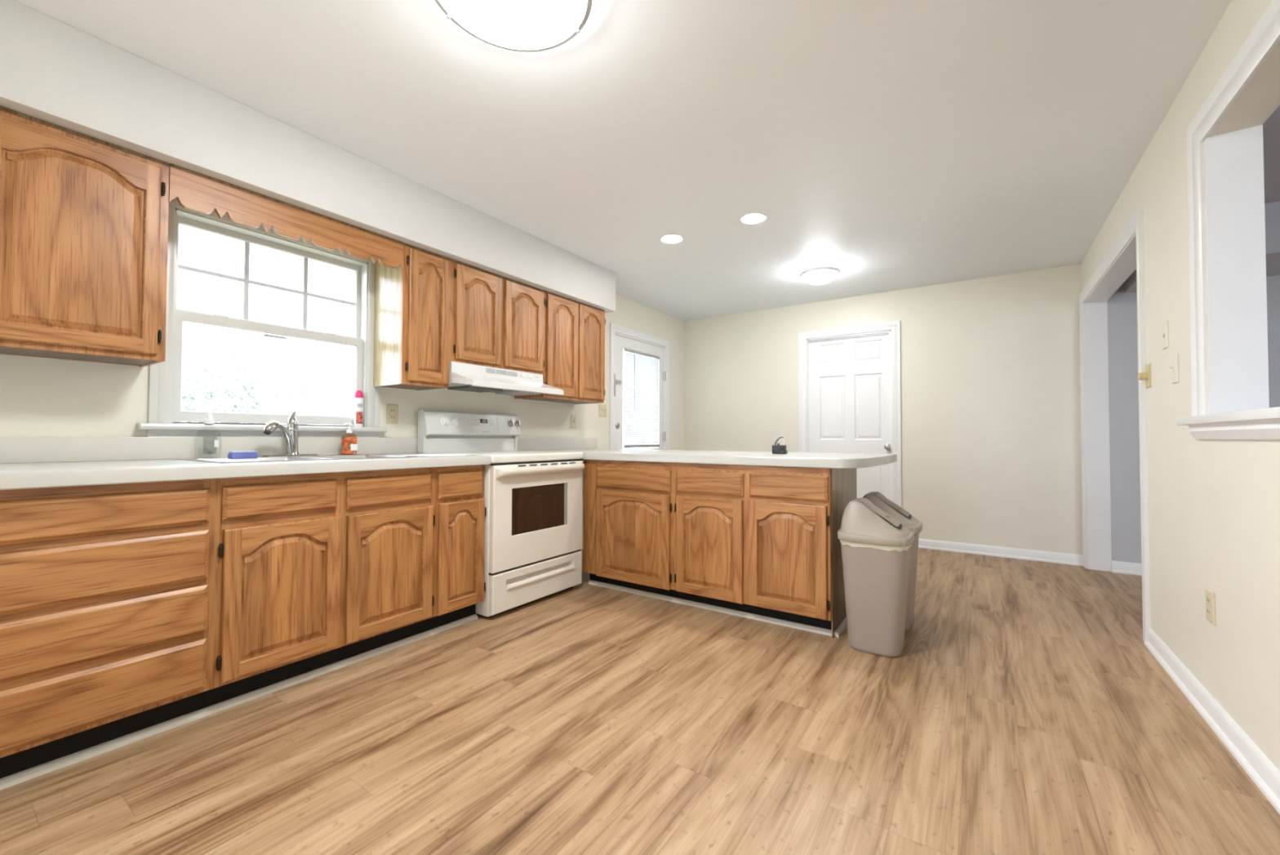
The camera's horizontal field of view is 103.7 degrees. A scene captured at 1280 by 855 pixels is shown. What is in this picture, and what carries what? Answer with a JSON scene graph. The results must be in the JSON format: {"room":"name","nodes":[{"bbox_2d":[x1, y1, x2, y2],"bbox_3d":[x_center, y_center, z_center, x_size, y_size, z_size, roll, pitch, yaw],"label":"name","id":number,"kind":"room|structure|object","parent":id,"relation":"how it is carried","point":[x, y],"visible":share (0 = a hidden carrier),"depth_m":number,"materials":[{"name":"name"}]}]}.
{"room":"kitchen","nodes":[
{"label":"kitchen","id":0,"kind":"room"},
{"bbox_2d":[0,0,615,313],"bbox_3d":[-1.436,-1.200,2.876,0.388,0.333,3.805,-1,-1,34],"label":"soffit","id":1,"kind":"structure","parent":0,"point":[52,71],"depth_m":2.14,"materials":[{"name":"white paint"}]},
{"bbox_2d":[168,163,404,268],"bbox_3d":[-1.605,-0.964,2.413,0.024,0.158,0.980,-1,-1,34],"label":"valance","id":2,"kind":"object","parent":1,"relation":"attached to","point":[194,191],"visible":1,"depth_m":2.31,"materials":[{"name":"brown wood"}]},
{"bbox_2d":[0,294,684,550],"bbox_3d":[-1.115,-0.129,3.784,0.120,2.436,5.707,-1,-1,34],"label":"wall","id":3,"kind":"structure","parent":0,"point":[40,397],"depth_m":2.18,"materials":[{"name":"beige paint"}]},
{"bbox_2d":[0,106,169,367],"bbox_3d":[-2.258,-0.665,1.701,0.332,0.790,0.918,-1,-1,34],"label":"upper cabinet","id":4,"kind":"object","parent":3,"relation":"attached to","point":[84,218],"visible":1,"depth_m":1.80,"materials":[{"name":"brown wood"}]},
{"bbox_2d":[0,436,417,463],"bbox_3d":[-2.011,0.093,2.334,0.018,0.098,2.110,-1,-1,34],"label":"backsplash","id":5,"kind":"structure","parent":3,"relation":"attached to","point":[12,449],"depth_m":2.20,"materials":[{"name":"white laminate"}]},
{"bbox_2d":[137,198,387,437],"bbox_3d":[-1.872,-0.489,2.614,0.177,1.123,1.063,-1,-1,34],"label":"window","id":6,"kind":"structure","parent":3,"relation":"in","point":[166,415],"depth_m":2.52,"materials":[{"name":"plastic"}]},
{"bbox_2d":[353,390,363,426],"bbox_3d":[-1.632,-0.110,2.915,0.049,0.214,0.049,-1,-1,34],"label":"can","id":7,"kind":"object","parent":6,"relation":"on","point":[358,394],"visible":1,"depth_m":2.90,"materials":[{"name":"white metal"}]},
{"bbox_2d":[355,411,363,423],"bbox_3d":[-1.617,-0.056,2.901,0.008,0.070,0.036,-1,-2,42],"label":"print","id":8,"kind":"object","parent":7,"relation":"attached to","point":[359,415],"depth_m":2.90},
{"bbox_2d":[357,403,362,407],"bbox_3d":[-1.615,-0.127,2.902,0.004,0.023,0.028,-1,-2,39],"label":"print","id":9,"kind":"object","parent":7,"relation":"on","point":[359,405],"depth_m":2.90},
{"bbox_2d":[386,404,398,423],"bbox_3d":[-1.515,-0.082,3.079,0.008,0.116,0.072,-1,-1,34],"label":"wall outlet","id":10,"kind":"object","parent":3,"relation":"attached to","point":[392,411],"visible":1,"depth_m":3.07,"materials":[{"name":"beige plastic"}]},
{"bbox_2d":[390,408,395,413],"bbox_3d":[-1.513,-0.102,3.077,0.002,0.028,0.032,-1,-1,34],"label":"socket","id":11,"kind":"object","parent":10,"relation":"attached to","point":[392,410],"depth_m":3.08,"materials":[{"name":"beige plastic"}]},
{"bbox_2d":[390,414,395,419],"bbox_3d":[-1.513,-0.062,3.077,0.002,0.028,0.032,-1,-1,34],"label":"socket","id":12,"kind":"object","parent":10,"relation":"attached to","point":[392,416],"depth_m":3.08,"materials":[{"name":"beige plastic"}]},
{"bbox_2d":[373,243,450,390],"bbox_3d":[-1.365,-0.635,3.017,0.332,0.790,0.298,-1,-1,34],"label":"upper cabinet","id":13,"kind":"object","parent":3,"relation":"attached to","point":[411,322],"visible":0.99,"depth_m":2.91,"materials":[{"name":"brown wood"}]},
{"bbox_2d":[448,258,544,374],"bbox_3d":[-1.057,-0.707,3.473,0.332,0.626,0.800,-1,-1,34],"label":"upper cabinet","id":14,"kind":"object","parent":3,"relation":"attached to","point":[496,321],"visible":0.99,"depth_m":3.33,"materials":[{"name":"brown wood"}]},
{"bbox_2d":[447,361,563,395],"bbox_3d":[-0.979,-0.313,3.397,0.537,0.160,0.768,-1,-1,34],"label":"range hood","id":15,"kind":"object","parent":3,"relation":"attached to","point":[462,376],"visible":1,"depth_m":3.27,"materials":[{"name":"white metal"}]},
{"bbox_2d":[485,368,495,373],"bbox_3d":[-0.975,-0.370,3.287,0.003,0.030,0.077,-1,-1,34],"label":"vent grille","id":16,"kind":"object","parent":15,"relation":"attached to","point":[488,371],"depth_m":3.28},
{"bbox_2d":[496,368,506,375],"bbox_3d":[-0.923,-0.368,3.362,0.003,0.030,0.087,-1,-1,34],"label":"vent grille","id":17,"kind":"object","parent":15,"relation":"attached to","point":[499,371],"depth_m":3.36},
{"bbox_2d":[507,370,517,376],"bbox_3d":[-0.871,-0.367,3.439,0.003,0.030,0.083,-1,-1,34],"label":"vent grille","id":18,"kind":"object","parent":15,"relation":"attached to","point":[510,373],"depth_m":3.44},
{"bbox_2d":[495,390,541,395],"bbox_3d":[-0.877,-0.249,3.621,0.260,0.018,0.200,-1,-1,34],"label":"range hood light","id":19,"kind":"object","parent":15,"relation":"attached to","point":[516,393],"depth_m":3.57,"materials":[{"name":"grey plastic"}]},
{"bbox_2d":[515,437,596,450],"bbox_3d":[-0.699,0.136,4.265,0.022,0.100,1.036,-1,-1,34],"label":"backsplash","id":20,"kind":"structure","parent":3,"relation":"attached to","point":[523,443],"depth_m":4.23,"materials":[{"name":"white laminate"}]},
{"bbox_2d":[514,290,605,404],"bbox_3d":[-0.631,-0.611,4.101,0.332,0.790,0.721,-1,-1,34],"label":"upper cabinet","id":21,"kind":"object","parent":3,"relation":"attached to","point":[574,331],"visible":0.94,"depth_m":3.97,"materials":[{"name":"brown wood"}]},
{"bbox_2d":[570,414,576,428],"bbox_3d":[-0.583,-0.051,4.444,0.020,0.116,0.072,-1,-1,34],"label":"light switch","id":22,"kind":"object","parent":3,"relation":"attached to","point":[573,418],"visible":1,"depth_m":4.44,"materials":[{"name":"beige plastic"}]},
{"bbox_2d":[599,404,606,416],"bbox_3d":[-0.348,-0.163,4.793,0.020,0.116,0.118,-1,-1,34],"label":"light switch","id":23,"kind":"object","parent":3,"relation":"attached to","point":[602,407],"visible":1,"depth_m":4.79,"materials":[{"name":"beige plastic"}]},
{"bbox_2d":[608,323,669,449],"bbox_3d":[-0.018,0.059,5.359,0.126,2.130,1.108,-1,-1,34],"label":"door","id":24,"kind":"structure","parent":3,"relation":"in","point":[636,343],"depth_m":5.31,"materials":[{"name":"white paint"}]},
{"bbox_2d":[624,351,659,443],"bbox_3d":[0.027,-0.298,5.373,0.017,0.965,0.643,-1,-1,34],"label":"mini blind","id":25,"kind":"object","parent":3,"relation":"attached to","point":[637,358],"depth_m":5.37,"materials":[{"name":"white plastic"}]},
{"bbox_2d":[13,0,1231,321],"bbox_3d":[-0.294,-1.429,1.621,3.930,0.080,8.700,-1,-1,34],"label":"ceiling","id":26,"kind":"structure","parent":0,"point":[892,144],"depth_m":2.21,"materials":[{"name":"paint"}]},
{"bbox_2d":[434,0,592,52],"bbox_3d":[-0.399,-1.334,1.545,0.509,0.114,0.509,-1,-1,34],"label":"ceiling light","id":27,"kind":"object","parent":26,"relation":"attached to","point":[516,25],"visible":1,"depth_m":1.60,"materials":[{"name":"white glass"}]},
{"bbox_2d":[659,233,683,244],"bbox_3d":[0.227,-1.344,3.590,0.170,0.006,0.170,-1,-1,34],"label":"recessed light","id":28,"kind":"object","parent":26,"relation":"in","point":[672,238],"visible":1,"depth_m":3.58,"materials":[{"name":"white plastic"}]},
{"bbox_2d":[739,212,766,224],"bbox_3d":[0.733,-1.350,3.252,0.170,0.006,0.170,-1,-1,34],"label":"recessed light","id":29,"kind":"object","parent":26,"relation":"in","point":[753,218],"visible":1,"depth_m":3.25,"materials":[{"name":"white"}]},
{"bbox_2d":[800,264,839,284],"bbox_3d":[1.514,-1.271,4.234,0.318,0.118,0.318,-1,-1,34],"label":"ceiling light","id":30,"kind":"object","parent":26,"relation":"attached to","point":[823,273],"visible":1,"depth_m":4.14,"materials":[{"name":"white glass"}]},
{"bbox_2d":[0,547,1279,854],"bbox_3d":[1.254,1.060,0.576,7.620,0.060,8.800,-1,-1,34],"label":"floor","id":31,"kind":"structure","parent":0,"point":[1024,707],"depth_m":1.63,"materials":[{"name":"wood"}]},
{"bbox_2d":[0,479,215,777],"bbox_3d":[-2.063,0.610,1.625,0.700,0.862,0.898,-1,-1,34],"label":"base cabinet","id":32,"kind":"object","parent":31,"relation":"on","point":[106,591],"visible":0.91,"depth_m":1.57,"materials":[{"name":"brown wood"}]},
{"bbox_2d":[0,436,490,489],"bbox_3d":[-1.715,0.115,2.133,0.737,0.148,2.110,-1,-1,34],"label":"countertop","id":33,"kind":"structure","parent":32,"relation":"on","point":[25,462],"depth_m":2.00,"materials":[{"name":"white laminate"}]},
{"bbox_2d":[194,413,222,456],"bbox_3d":[-1.981,0.039,2.309,0.056,0.205,0.095,-1,-1,34],"label":"dish soap bottle","id":34,"kind":"object","parent":33,"relation":"on","point":[208,420],"visible":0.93,"depth_m":2.30,"materials":[{"name":"clear plastic"}]},
{"bbox_2d":[204,438,217,450],"bbox_3d":[-1.956,0.078,2.295,0.001,0.054,0.046,-1,-1,34],"label":"print","id":35,"kind":"object","parent":34,"relation":"attached to","point":[215,439],"depth_m":2.30,"materials":[{"name":"grey plastic"}]},
{"bbox_2d":[262,410,319,456],"bbox_3d":[-1.762,0.028,2.509,0.127,0.230,0.307,0,-1,14],"label":"faucet","id":36,"kind":"object","parent":33,"relation":"on","point":[291,437],"visible":1,"depth_m":2.51,"materials":[{"name":"silver metal"}]},
{"bbox_2d":[178,453,417,462],"bbox_3d":[-1.570,0.227,2.377,0.550,0.173,0.810,-1,-1,34],"label":"sink","id":37,"kind":"object","parent":33,"relation":"in","point":[260,459],"visible":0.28,"depth_m":2.38,"materials":[{"name":"metal"}]},
{"bbox_2d":[227,450,257,458],"bbox_3d":[-1.724,0.119,2.183,0.055,0.034,0.093,-1,-1,34],"label":"sponge","id":38,"kind":"object","parent":37,"relation":"on","point":[232,454],"visible":1,"depth_m":2.16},
{"bbox_2d":[341,422,357,454],"bbox_3d":[-1.606,0.062,2.775,0.052,0.174,0.076,-1,-1,34],"label":"soap pump","id":39,"kind":"object","parent":37,"relation":"on","point":[348,445],"visible":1,"depth_m":2.76,"materials":[{"name":"orange plastic"}]},
{"bbox_2d":[400,453,472,456],"bbox_3d":[-1.106,0.151,2.760,0.320,0.004,0.297,-1,-1,34],"label":"paper sheet","id":40,"kind":"object","parent":33,"relation":"on","point":[419,455],"visible":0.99,"depth_m":2.75,"materials":[{"name":"white paper"}]},
{"bbox_2d":[0,613,478,789],"bbox_3d":[-1.500,1.038,1.953,0.022,0.024,2.088,-1,-1,34],"label":"trim","id":41,"kind":"structure","parent":31,"relation":"on","point":[6,781],"depth_m":1.82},
{"bbox_2d":[204,467,435,707],"bbox_3d":[-1.564,0.626,2.361,0.700,0.862,0.880,-1,-1,34],"label":"base cabinet","id":42,"kind":"object","parent":31,"relation":"on","point":[312,571],"visible":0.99,"depth_m":2.07,"materials":[{"name":"brown wood"}]},
{"bbox_2d":[423,464,486,631],"bbox_3d":[-1.229,0.638,2.855,0.700,0.862,0.320,-1,-1,34],"label":"base cabinet","id":43,"kind":"object","parent":31,"relation":"on","point":[460,510],"visible":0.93,"depth_m":2.64,"materials":[{"name":"brown wood"}]},
{"bbox_2d":[417,409,584,617],"bbox_3d":[-0.874,0.487,3.285,0.768,1.184,0.783,-1,-1,34],"label":"stove","id":44,"kind":"object","parent":31,"relation":"on","point":[533,540],"visible":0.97,"depth_m":3.10,"materials":[{"name":"white metal"}]},
{"bbox_2d":[418,450,582,462],"bbox_3d":[-0.896,0.186,3.299,0.722,0.048,0.770,-1,-1,34],"label":"cooktop","id":45,"kind":"object","parent":44,"relation":"in","point":[496,456],"depth_m":3.15,"materials":[{"name":"white metal"}]},
{"bbox_2d":[582,459,679,598],"bbox_3d":[0.081,0.655,3.519,0.720,0.862,0.656,-1,-1,34],"label":"base cabinet","id":46,"kind":"object","parent":31,"relation":"on","point":[628,506],"visible":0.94,"depth_m":3.23,"materials":[{"name":"brown wood"}]},
{"bbox_2d":[588,579,847,637],"bbox_3d":[0.493,1.071,3.271,1.657,0.024,0.590,-1,-1,34],"label":"trim","id":47,"kind":"structure","parent":31,"relation":"on","point":[843,624],"depth_m":2.90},
{"bbox_2d":[673,462,857,637],"bbox_3d":[0.760,0.647,3.059,0.922,0.862,0.656,-1,-1,34],"label":"base cabinet","id":48,"kind":"object","parent":31,"relation":"on","point":[763,540],"visible":0.98,"depth_m":2.75,"materials":[{"name":"brown wood"}]},
{"bbox_2d":[515,437,897,468],"bbox_3d":[0.346,0.150,3.573,2.528,0.150,1.072,-1,-1,34],"label":"countertop","id":49,"kind":"structure","parent":48,"relation":"on","point":[588,446],"depth_m":3.11,"materials":[{"name":"white laminate"}]},
{"bbox_2d":[772,436,786,453],"bbox_3d":[0.901,0.115,3.238,0.090,0.108,0.075,-1,-1,34],"label":"box","id":50,"kind":"object","parent":49,"relation":"on","point":[776,449],"visible":1,"depth_m":3.23,"materials":[{"name":"plastic"}]},
{"bbox_2d":[837,497,914,657],"bbox_3d":[1.157,0.712,2.467,0.326,0.712,0.312,-1,-1,34],"label":"trash bin","id":51,"kind":"object","parent":31,"relation":"on","point":[875,545],"visible":1,"depth_m":2.36,"materials":[{"name":"beige plastic"}]},
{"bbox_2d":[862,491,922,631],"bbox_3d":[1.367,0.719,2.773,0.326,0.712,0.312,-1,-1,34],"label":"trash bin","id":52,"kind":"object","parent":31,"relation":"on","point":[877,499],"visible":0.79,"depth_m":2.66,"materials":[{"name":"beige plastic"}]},
{"bbox_2d":[684,263,1082,554],"bbox_3d":[2.096,-0.092,5.127,3.930,2.436,0.120,-1,-1,34],"label":"wall","id":53,"kind":"structure","parent":0,"point":[991,448],"depth_m":4.52,"materials":[{"name":"beige paint"}]},
{"bbox_2d":[798,320,902,507],"bbox_3d":[2.099,0.056,5.075,0.964,2.138,0.157,-1,-1,34],"label":"door","id":54,"kind":"structure","parent":53,"relation":"in","point":[850,395],"depth_m":5.03,"materials":[{"name":"white paint"}]},
{"bbox_2d":[918,537,1083,565],"bbox_3d":[3.019,1.071,4.388,1.314,0.085,0.024,-1,-1,34],"label":"baseboard","id":55,"kind":"structure","parent":53,"relation":"attached to","point":[983,549],"depth_m":4.31,"materials":[{"name":"white paint"}]},
{"bbox_2d":[1080,0,1279,771],"bbox_3d":[1.228,-0.190,0.475,0.135,2.436,8.557,-1,-1,34],"label":"wall","id":56,"kind":"structure","parent":0,"point":[1214,504],"depth_m":1.89,"materials":[{"name":"beige paint"}]},
{"bbox_2d":[1079,208,1150,640],"bbox_3d":[3.092,0.001,3.236,0.154,2.177,1.849,-1,-1,34],"label":"trim","id":57,"kind":"structure","parent":56,"relation":"attached to","point":[1126,255],"depth_m":3.89,"materials":[{"name":"white paint"}]},
{"bbox_2d":[1137,363,1151,388],"bbox_3d":[2.479,-0.253,2.475,0.036,0.116,0.072,-1,-1,34],"label":"dimmer switch","id":58,"kind":"object","parent":56,"relation":"attached to","point":[1146,375],"visible":1,"depth_m":2.46,"materials":[{"name":"beige plastic"}]},
{"bbox_2d":[1161,320,1168,349],"bbox_3d":[2.332,-0.408,2.235,0.008,0.116,0.072,-1,-1,34],"label":"light switch","id":59,"kind":"object","parent":56,"relation":"attached to","point":[1165,340],"visible":1,"depth_m":2.22,"materials":[{"name":"grey plastic"}]},
{"bbox_2d":[1168,354,1178,383],"bbox_3d":[2.254,-0.245,2.127,0.020,0.116,0.072,-1,-1,34],"label":"light switch","id":60,"kind":"object","parent":56,"relation":"attached to","point":[1175,359],"visible":1,"depth_m":2.11,"materials":[{"name":"beige plastic"}]},
{"bbox_2d":[1205,587,1215,625],"bbox_3d":[2.062,0.647,1.820,0.008,0.116,0.072,-1,-1,34],"label":"wall outlet","id":61,"kind":"object","parent":56,"relation":"attached to","point":[1210,594],"visible":1,"depth_m":1.81,"materials":[{"name":"beige plastic"}]},
{"bbox_2d":[1206,595,1210,605],"bbox_3d":[2.060,0.627,1.822,0.002,0.028,0.032,-1,-1,34],"label":"socket","id":62,"kind":"object","parent":61,"relation":"attached to","point":[1208,597],"depth_m":1.82,"materials":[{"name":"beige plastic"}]},
{"bbox_2d":[1206,606,1210,616],"bbox_3d":[2.060,0.667,1.821,0.002,0.028,0.032,-1,-1,34],"label":"socket","id":63,"kind":"object","parent":61,"relation":"attached to","point":[1208,608],"depth_m":1.82,"materials":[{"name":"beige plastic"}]},
{"bbox_2d":[1144,627,1279,813],"bbox_3d":[0.634,0.968,-0.279,0.024,0.085,6.686,-1,-1,34],"label":"baseboard","id":64,"kind":"structure","parent":56,"relation":"attached to","point":[1259,767],"depth_m":1.71,"materials":[{"name":"white paint"}]},
{"bbox_2d":[1176,0,1279,439],"bbox_3d":[1.634,-0.570,1.101,0.200,1.193,2.035,-1,-1,34],"label":"trim","id":65,"kind":"structure","parent":56,"relation":"attached to","point":[1238,362],"depth_m":1.78,"materials":[{"name":"white paint"}]},
{"bbox_2d":[1107,275,1279,563],"bbox_3d":[3.319,-0.191,0.146,3.695,2.436,6.760,-1,-1,34],"label":"wall","id":66,"kind":"structure","parent":0,"point":[1122,336],"depth_m":3.82,"materials":[{"name":"grey paint"}]},
{"bbox_2d":[1111,560,1142,575],"bbox_3d":[5.097,1.045,2.838,3.595,0.085,0.024,-1,-1,34],"label":"baseboard","id":67,"kind":"structure","parent":66,"relation":"attached to","point":[1119,566],"depth_m":3.80,"materials":[{"name":"white paint"}]},
{"bbox_2d":[1124,105,1279,293],"bbox_3d":[3.351,-1.295,0.210,3.694,0.386,6.660,-1,-1,34],"label":"ceiling","id":68,"kind":"structure","parent":0,"point":[1271,126],"depth_m":2.95,"materials":[{"name":"grey paint"}]},
{"label":"outside","id":69,"kind":"structure","parent":0,"visible":0},
{"bbox_3d":[-16.432,1.844,17.141,39.500,0.050,70.000,-1,-1,34],"label":"ground","id":70,"kind":"structure","parent":69,"visible":0},
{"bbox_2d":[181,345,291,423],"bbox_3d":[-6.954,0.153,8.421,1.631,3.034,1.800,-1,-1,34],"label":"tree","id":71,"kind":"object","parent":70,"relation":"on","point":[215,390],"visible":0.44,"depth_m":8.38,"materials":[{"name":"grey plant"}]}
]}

